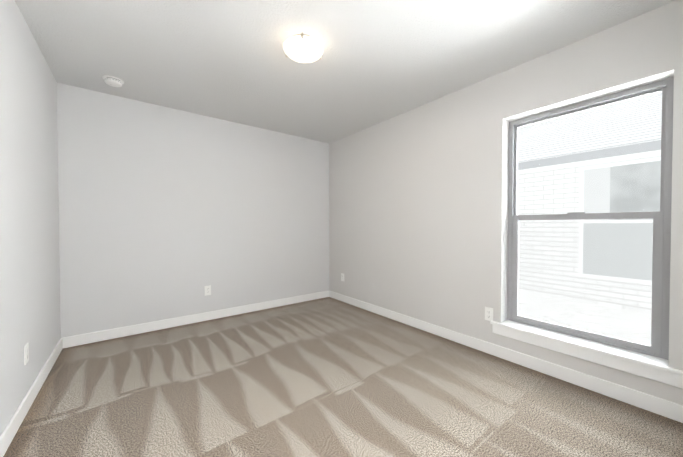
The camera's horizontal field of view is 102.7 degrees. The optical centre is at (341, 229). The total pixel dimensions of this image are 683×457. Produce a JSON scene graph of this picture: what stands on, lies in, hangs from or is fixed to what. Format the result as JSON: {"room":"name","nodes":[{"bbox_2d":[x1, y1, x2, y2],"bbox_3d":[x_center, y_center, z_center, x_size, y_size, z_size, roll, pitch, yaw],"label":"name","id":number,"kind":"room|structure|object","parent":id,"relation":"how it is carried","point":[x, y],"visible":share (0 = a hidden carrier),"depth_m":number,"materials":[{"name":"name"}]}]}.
{"room":"empty bedroom","nodes":[
{"label":"empty bedroom","id":0,"kind":"room"},
{"bbox_2d":[0,0,60,435],"bbox_3d":[-1.552,-0.100,0.999,0.200,2.440,4.060,-1,1,-38],"label":"wall","id":1,"kind":"structure","parent":0,"point":[29,264],"depth_m":1.71,"materials":[{"name":"white paint"}]},
{"bbox_2d":[24,343,28,364],"bbox_3d":[-1.943,0.764,1.687,0.007,0.115,0.070,-1,1,-38],"label":"electrical outlet","id":2,"kind":"object","parent":1,"relation":"attached to","point":[26,353],"visible":1,"depth_m":1.68,"materials":[{"name":"white plastic"}]},
{"bbox_2d":[0,338,62,456],"bbox_3d":[-1.463,1.069,1.077,0.014,0.100,3.646,-1,1,-38],"label":"baseboard","id":3,"kind":"structure","parent":1,"relation":"attached to","point":[12,427],"depth_m":1.65,"materials":[{"name":"white wood"}]},
{"bbox_2d":[57,83,328,337],"bbox_3d":[-1.455,-0.139,3.513,3.030,2.440,0.200,-1,1,-38],"label":"wall","id":4,"kind":"structure","parent":0,"point":[166,213],"depth_m":3.07,"materials":[{"name":"white paint"}]},
{"bbox_2d":[63,290,329,347],"bbox_3d":[-1.390,1.032,3.447,3.030,0.100,0.014,-1,1,-38],"label":"baseboard","id":5,"kind":"structure","parent":4,"relation":"attached to","point":[86,338],"depth_m":3.09,"materials":[{"name":"white wood"}]},
{"bbox_2d":[204,285,210,295],"bbox_3d":[-1.605,0.728,3.280,0.070,0.115,0.007,-1,1,-38],"label":"electrical outlet","id":6,"kind":"object","parent":4,"relation":"attached to","point":[207,290],"visible":1,"depth_m":3.28,"materials":[{"name":"white plastic"}]},
{"bbox_2d":[3,297,682,456],"bbox_3d":[-0.275,1.165,2.006,3.430,0.120,4.060,-1,1,-38],"label":"floor","id":7,"kind":"structure","parent":0,"point":[327,377],"depth_m":1.77,"materials":[{"name":"carpet"}]},
{"bbox_2d":[15,0,675,142],"bbox_3d":[-0.275,-1.405,1.967,3.430,0.140,4.060,-1,1,-38],"label":"ceiling","id":8,"kind":"structure","parent":0,"point":[377,63],"depth_m":2.01,"materials":[{"name":"white paint"}]},
{"bbox_2d":[102,75,123,86],"bbox_3d":[-2.042,-1.319,2.447,0.150,0.048,0.150,-1,1,-38],"label":"smoke detector","id":9,"kind":"object","parent":8,"relation":"attached to","point":[113,81],"visible":1,"depth_m":2.41,"materials":[{"name":"white plastic"}]},
{"bbox_2d":[283,32,322,62],"bbox_3d":[-0.270,-1.290,1.973,0.297,0.090,0.284,-1,1,-38],"label":"ceiling light","id":10,"kind":"object","parent":8,"relation":"attached to","point":[302,48],"visible":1,"depth_m":1.91,"materials":[{"name":"white glass"}]},
{"bbox_2d":[329,0,682,404],"bbox_3d":[1.003,-0.130,2.975,0.200,2.440,4.060,-1,1,-38],"label":"wall","id":11,"kind":"structure","parent":0,"point":[418,212],"depth_m":2.57,"materials":[{"name":"white paint"}]},
{"bbox_2d":[485,307,492,320],"bbox_3d":[1.308,0.748,2.425,0.007,0.115,0.070,-1,1,-38],"label":"electrical outlet","id":12,"kind":"object","parent":11,"relation":"attached to","point":[488,314],"visible":0.98,"depth_m":2.42,"materials":[{"name":"white plastic"}]},
{"bbox_2d":[329,291,682,422],"bbox_3d":[0.922,1.040,2.922,0.014,0.100,3.646,-1,1,-38],"label":"baseboard","id":13,"kind":"structure","parent":11,"relation":"attached to","point":[660,406],"depth_m":2.09,"materials":[{"name":"white wood"}]},
{"bbox_2d":[490,320,682,388],"bbox_3d":[1.705,0.855,2.003,0.167,0.100,1.110,-1,1,-38],"label":"window sill","id":14,"kind":"structure","parent":11,"relation":"attached to","point":[645,366],"depth_m":1.87,"materials":[{"name":"white wood"}]},
{"bbox_2d":[507,77,673,359],"bbox_3d":[1.779,-0.069,2.068,0.071,1.745,0.925,-1,1,-38],"label":"window","id":15,"kind":"structure","parent":11,"relation":"in","point":[660,300],"depth_m":1.87,"materials":[{"name":"silver metal"}]},
{"bbox_2d":[518,219,652,344],"bbox_3d":[1.803,0.347,2.093,0.001,0.869,0.855,-1,1,-38],"label":"screen","id":16,"kind":"object","parent":15,"relation":"attached to","point":[587,275],"depth_m":2.04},
{"label":"outside","id":17,"kind":"structure","parent":0,"visible":0},
{"bbox_2d":[518,291,650,345],"bbox_3d":[2.402,1.269,4.293,3.600,0.100,20.000,-1,1,-38],"label":"ground","id":18,"kind":"structure","parent":17,"point":[620,312],"depth_m":3.87,"materials":[{"name":"white"}]},
{"bbox_2d":[517,92,661,313],"bbox_3d":[5.631,-1.720,6.744,6.143,5.803,20.000,-1,1,-38],"label":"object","id":19,"kind":"object","parent":18,"relation":"on","point":[568,193],"depth_m":4.59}
]}

